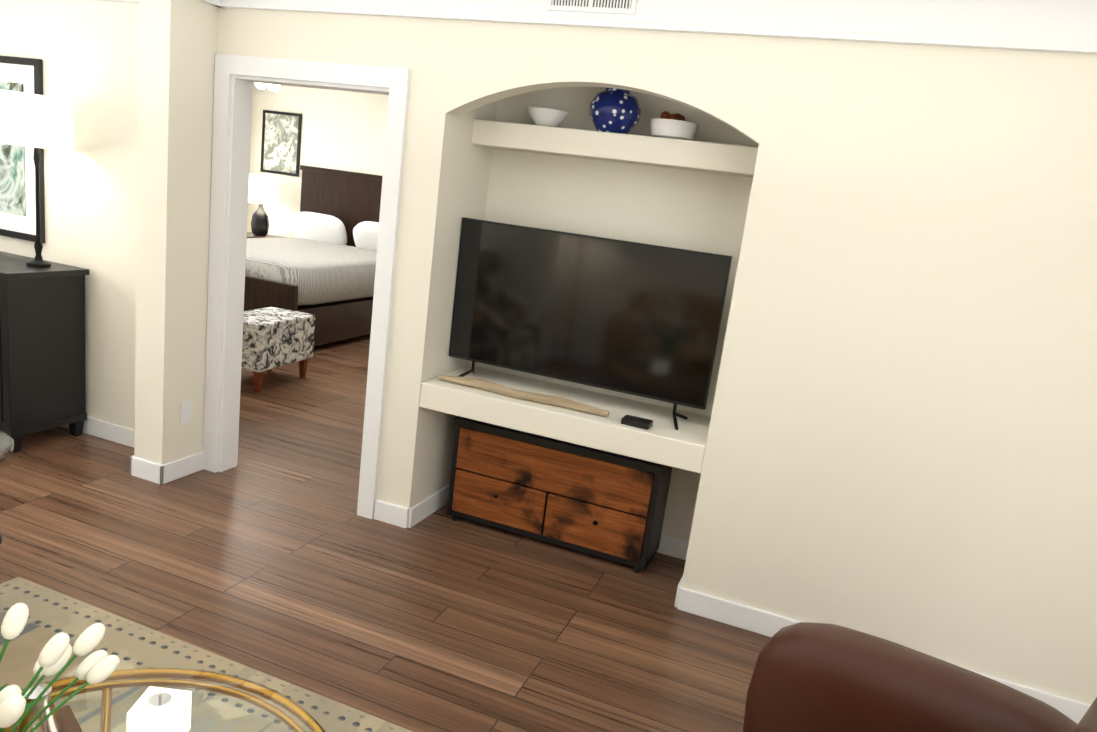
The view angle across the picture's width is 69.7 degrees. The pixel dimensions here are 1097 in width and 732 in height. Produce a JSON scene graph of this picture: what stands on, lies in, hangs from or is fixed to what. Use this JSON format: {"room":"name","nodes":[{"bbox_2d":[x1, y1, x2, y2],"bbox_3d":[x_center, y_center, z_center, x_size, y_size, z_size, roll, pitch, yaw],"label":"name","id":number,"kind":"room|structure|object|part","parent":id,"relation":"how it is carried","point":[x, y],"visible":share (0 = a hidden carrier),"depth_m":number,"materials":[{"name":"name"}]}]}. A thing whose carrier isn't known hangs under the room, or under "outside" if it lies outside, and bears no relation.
{"room":"living room","nodes":[
{"label":"living room","id":0,"kind":"room"},
{"bbox_2d":[134,0,218,464],"bbox_3d":[-1.782,-0.719,3.763,0.180,2.600,0.280,12,13,19],"label":"column","id":1,"kind":"structure","parent":0,"point":[178,44],"depth_m":3.69,"materials":[{"name":"beige paint"}]},
{"bbox_2d":[154,451,204,484],"bbox_3d":[-1.848,0.512,3.994,0.015,0.100,0.295,12,13,19],"label":"baseboard","id":2,"kind":"structure","parent":1,"relation":"attached to","point":[168,472],"depth_m":3.95,"materials":[{"name":"white wood"}]},
{"bbox_2d":[180,400,191,423],"bbox_3d":[-1.814,0.229,3.940,0.006,0.114,0.070,12,13,19],"label":"outlet","id":3,"kind":"object","parent":1,"relation":"attached to","point":[185,411],"visible":1,"depth_m":3.94,"materials":[{"name":"white plastic"}]},
{"bbox_2d":[247,83,388,237],"bbox_3d":[-1.208,-1.672,8.372,5.280,2.600,0.120,12,13,19],"label":"wall","id":4,"kind":"structure","parent":0,"point":[343,130],"depth_m":8.64,"materials":[{"name":"beige paint"}]},
{"bbox_2d":[260,110,301,176],"bbox_3d":[-3.007,-2.503,8.848,0.520,0.680,0.020,12,13,19],"label":"art","id":5,"kind":"object","parent":4,"relation":"attached to","point":[281,143],"visible":0.98,"depth_m":8.84,"materials":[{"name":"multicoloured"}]},
{"bbox_2d":[0,334,771,731],"bbox_3d":[-1.195,0.651,4.208,9.060,0.100,8.680,12,13,19],"label":"floor","id":6,"kind":"structure","parent":0,"point":[272,552],"depth_m":3.17,"materials":[{"name":"brown wood"}]},
{"bbox_2d":[0,251,88,452],"bbox_3d":[-3.341,-0.184,4.341,1.650,0.930,0.458,12,13,19],"label":"sideboard","id":7,"kind":"object","parent":6,"relation":"on","point":[42,351],"visible":0.88,"depth_m":4.05,"materials":[{"name":"black wood"}]},
{"bbox_2d":[0,90,74,266],"bbox_3d":[-2.594,-0.944,3.995,0.330,0.875,0.330,12,13,19],"label":"lamp","id":8,"kind":"object","parent":7,"relation":"on","point":[36,121],"visible":1,"depth_m":3.82,"materials":[{"name":"white fabric"}]},
{"bbox_3d":[-2.558,-1.223,3.933,0.330,0.250,0.330,12,13,19],"label":"lamp shade","id":9,"kind":"part","parent":8,"relation":"part of","materials":[{"name":"white fabric"}]},
{"bbox_2d":[0,577,412,731],"bbox_3d":[-1.024,1.191,1.633,2.740,0.006,1.830,12,13,19],"label":"area rug","id":10,"kind":"object","parent":6,"relation":"on","point":[130,644],"visible":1,"depth_m":2.52,"materials":[{"name":"beige carpet"}]},
{"bbox_2d":[0,431,13,543],"bbox_3d":[-1.924,0.555,2.507,0.380,0.640,0.380,12,13,19],"label":"round side table","id":11,"kind":"object","parent":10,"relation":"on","point":[6,445],"visible":1,"depth_m":2.51,"materials":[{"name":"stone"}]},
{"bbox_2d":[21,666,325,731],"bbox_3d":[-0.856,1.020,1.457,0.922,0.443,0.922,12,13,19],"label":"coffee table","id":12,"kind":"object","parent":10,"relation":"on","point":[304,717],"visible":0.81,"depth_m":1.78,"materials":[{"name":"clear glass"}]},
{"bbox_2d":[3,683,82,731],"bbox_3d":[-1.010,0.667,1.488,0.220,0.185,0.160,-5,18,-44],"label":"figurine","id":13,"kind":"object","parent":12,"relation":"on","point":[62,719],"visible":0.62,"depth_m":1.52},
{"bbox_2d":[3,705,82,731],"bbox_3d":[-1.020,0.742,1.505,0.220,0.030,0.160,-5,18,-44],"label":"book","id":14,"kind":"object","parent":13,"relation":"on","point":[69,723],"depth_m":1.59,"materials":[{"name":"brown paper"}]},
{"bbox_2d":[0,603,119,731],"bbox_3d":[-0.923,0.616,1.254,0.554,0.407,0.463,12,13,19],"label":"tulips","id":15,"kind":"object","parent":12,"relation":"on","point":[98,666],"visible":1,"depth_m":1.31,"materials":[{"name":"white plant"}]},
{"bbox_2d":[126,686,191,731],"bbox_3d":[-0.787,0.708,1.594,0.090,0.115,0.090,7,12,-1],"label":"candle","id":16,"kind":"object","parent":12,"relation":"on","point":[155,709],"visible":1,"depth_m":1.57,"materials":[{"name":"white wax"}]},
{"bbox_2d":[247,232,288,237],"bbox_3d":[-3.283,-1.097,8.887,0.570,0.750,0.555,12,13,19],"label":"nightstand","id":17,"kind":"object","parent":6,"relation":"on","point":[250,235],"depth_m":8.80,"materials":[{"name":"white wood"}]},
{"bbox_2d":[248,174,279,235],"bbox_3d":[-3.193,-1.782,8.742,0.400,0.660,0.400,12,13,19],"label":"bedside lamp","id":18,"kind":"object","parent":17,"relation":"on","point":[263,189],"visible":0.96,"depth_m":8.61,"materials":[{"name":"black"}]},
{"bbox_3d":[-3.171,-1.956,8.703,0.400,0.300,0.400,12,13,19],"label":"lamp shade","id":19,"kind":"part","parent":18,"relation":"part of","materials":[{"name":"white fabric"}]},
{"bbox_2d":[241,307,314,392],"bbox_3d":[-2.091,-0.130,5.810,0.400,0.500,0.660,11,13,15],"label":"ottoman","id":20,"kind":"object","parent":6,"relation":"on","point":[274,337],"visible":0.69,"depth_m":5.64,"materials":[{"name":"fabric"}]},
{"bbox_2d":[244,165,382,345],"bbox_3d":[-2.433,-1.149,7.710,1.740,1.570,2.220,12,13,19],"label":"bed","id":21,"kind":"object","parent":6,"relation":"on","point":[321,266],"visible":0.52,"depth_m":7.44,"materials":[{"name":"white fabric"}]},
{"bbox_2d":[244,237,382,305],"bbox_3d":[-2.463,-0.967,7.731,1.630,0.400,2.080,12,13,19],"label":"quilt","id":22,"kind":"object","parent":21,"relation":"on","point":[323,272],"depth_m":7.09,"materials":[{"name":"white fabric"}]},
{"bbox_2d":[446,416,671,572],"bbox_3d":[0.041,0.579,3.780,1.030,0.530,0.313,12,13,19],"label":"wooden chest","id":23,"kind":"object","parent":6,"relation":"on","point":[598,503],"visible":0.88,"depth_m":3.64,"materials":[{"name":"brown wood"}]},
{"bbox_2d":[743,622,1096,731],"bbox_3d":[0.814,0.915,1.675,0.973,0.978,0.930,15,14,30],"label":"leather chair","id":24,"kind":"object","parent":6,"relation":"on","point":[814,677],"visible":1,"depth_m":1.98,"materials":[{"name":"brown leather"}]},
{"bbox_2d":[376,17,428,501],"bbox_3d":[-0.669,-0.536,3.581,0.150,2.600,0.120,12,13,19],"label":"wall pier","id":25,"kind":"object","parent":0,"point":[411,43],"visible":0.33,"depth_m":3.48,"materials":[{"name":"beige paint"}]},
{"bbox_2d":[388,19,496,527],"bbox_3d":[-0.457,-0.549,3.762,0.120,2.600,0.610,12,13,19],"label":"wall","id":26,"kind":"structure","parent":0,"point":[452,176],"depth_m":3.58,"materials":[{"name":"beige paint"}]},
{"bbox_2d":[0,0,1096,704],"bbox_3d":[-1.068,-0.675,3.977,8.780,2.600,0.610,12,13,19],"label":"wall","id":27,"kind":"structure","parent":0,"point":[901,444],"depth_m":2.89,"materials":[{"name":"beige paint"}]},
{"bbox_2d":[0,56,44,242],"bbox_3d":[-3.089,-1.210,4.320,0.860,0.950,0.022,12,13,19],"label":"art","id":28,"kind":"object","parent":27,"relation":"attached to","point":[17,187],"visible":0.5,"depth_m":4.26,"materials":[{"name":"black wood"},{"name":"white paper mat"},{"name":"printed art paper"}]},
{"bbox_2d":[0,75,25,215],"bbox_3d":[-3.089,-1.210,4.319,0.600,0.690,0.006,12,13,19],"label":"picture","id":29,"kind":"object","parent":28,"relation":"attached to","point":[12,157],"depth_m":4.27,"materials":[{"name":"green"}]},
{"bbox_2d":[62,416,134,447],"bbox_3d":[-3.177,0.206,4.608,2.600,0.100,0.015,12,13,19],"label":"baseboard","id":30,"kind":"structure","parent":27,"relation":"attached to","point":[119,434],"depth_m":4.33,"materials":[{"name":"white"}]},
{"bbox_2d":[203,53,410,518],"bbox_3d":[-1.175,-0.374,3.805,1.040,2.065,0.160,12,13,19],"label":"door frame","id":31,"kind":"structure","parent":27,"relation":"attached to","point":[234,136],"depth_m":3.74,"materials":[{"name":"white wood"}]},
{"bbox_2d":[398,483,449,528],"bbox_3d":[-0.577,0.686,3.940,0.019,0.100,0.485,12,13,19],"label":"baseboard","id":32,"kind":"structure","parent":27,"relation":"attached to","point":[437,500],"depth_m":3.85,"materials":[{"name":"white wood"}]},
{"bbox_2d":[674,580,1090,723],"bbox_3d":[1.632,1.196,2.918,2.375,0.100,0.019,12,13,19],"label":"baseboard","id":33,"kind":"structure","parent":27,"relation":"attached to","point":[748,618],"depth_m":3.19,"materials":[{"name":"white wood"}]},
{"bbox_2d":[469,87,758,539],"bbox_3d":[0.293,-0.452,3.755,1.310,2.600,0.120,12,13,19],"label":"wall","id":34,"kind":"structure","parent":0,"point":[686,209],"depth_m":3.63,"materials":[{"name":"beige paint"}]},
{"bbox_2d":[419,365,710,472],"bbox_3d":[0.105,0.216,3.613,1.310,0.120,0.490,12,13,19],"label":"shelf","id":35,"kind":"object","parent":34,"relation":"attached to","point":[661,440],"depth_m":3.44,"materials":[{"name":"beige"}]},
{"bbox_2d":[439,375,608,416],"bbox_3d":[-0.121,0.122,3.512,0.821,0.048,0.064,12,13,19],"label":"driftwood","id":36,"kind":"object","parent":35,"relation":"on","point":[482,384],"visible":0.98,"depth_m":3.48,"materials":[{"name":"beige wood"}]},
{"bbox_2d":[449,217,731,429],"bbox_3d":[0.133,-0.207,3.528,1.245,0.750,0.217,12,13,19],"label":"screen","id":37,"kind":"object","parent":35,"relation":"on","point":[634,318],"visible":0.96,"depth_m":3.49,"materials":[{"name":"black"}]},
{"bbox_2d":[621,415,652,429],"bbox_3d":[0.375,0.237,3.333,0.120,0.025,0.080,12,13,19],"label":"cable box","id":38,"kind":"object","parent":35,"relation":"on","point":[638,422],"visible":1,"depth_m":3.31,"materials":[{"name":"black plastic"}]},
{"bbox_2d":[471,119,757,176],"bbox_3d":[0.299,-0.962,3.474,1.310,0.110,0.230,12,13,19],"label":"shelf","id":39,"kind":"object","parent":34,"relation":"attached to","point":[719,158],"visible":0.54,"depth_m":3.36,"materials":[{"name":"beige"}]},
{"bbox_2d":[527,107,567,126],"bbox_3d":[-0.007,-1.117,3.561,0.190,0.075,0.190,12,13,19],"label":"bowl","id":40,"kind":"object","parent":39,"relation":"on","point":[547,117],"visible":0.83,"depth_m":3.50,"materials":[{"name":"white ceramic"}]},
{"bbox_2d":[589,87,641,133],"bbox_3d":[0.294,-1.138,3.451,0.230,0.238,0.230,12,13,19],"label":"ginger jar","id":41,"kind":"object","parent":39,"relation":"on","point":[613,110],"visible":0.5,"depth_m":3.38,"materials":[{"name":"blue ceramic"}]},
{"bbox_2d":[651,111,697,139],"bbox_3d":[0.536,-1.023,3.366,0.200,0.112,0.200,12,13,19],"label":"bowl","id":42,"kind":"object","parent":39,"relation":"on","point":[673,126],"visible":0.98,"depth_m":3.30,"materials":[{"name":"white ceramic"}]},
{"bbox_2d":[656,533,688,559],"bbox_3d":[0.114,0.769,3.962,1.310,0.100,0.015,12,13,19],"label":"baseboard","id":43,"kind":"structure","parent":34,"relation":"attached to","point":[669,545],"depth_m":3.78,"materials":[{"name":"white wood"}]},
{"bbox_3d":[-0.862,-1.964,3.625,9.060,0.100,8.680,12,13,19],"label":"ceiling","id":44,"kind":"structure","parent":0,"visible":0},
{"bbox_2d":[255,83,280,91],"bbox_3d":[-2.535,-2.688,7.072,1.162,0.400,1.216,12,13,19],"label":"ceiling fan","id":45,"kind":"object","parent":44,"relation":"hanging from","point":[273,87],"visible":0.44,"depth_m":7.04,"materials":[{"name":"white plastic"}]},
{"bbox_2d":[86,0,1096,54],"bbox_3d":[-1.228,-1.313,1.490,7.700,0.330,3.880,12,13,19],"label":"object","id":46,"kind":"structure","parent":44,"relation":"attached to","point":[1063,26],"depth_m":2.75,"materials":[{"name":"white paint"}]},
{"bbox_2d":[546,0,636,14],"bbox_3d":[0.172,-1.471,3.000,0.360,0.230,0.008,12,13,19],"label":"air vent","id":47,"kind":"object","parent":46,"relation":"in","point":[613,6],"visible":1,"depth_m":3.01,"materials":[{"name":"white plastic"}]}
]}

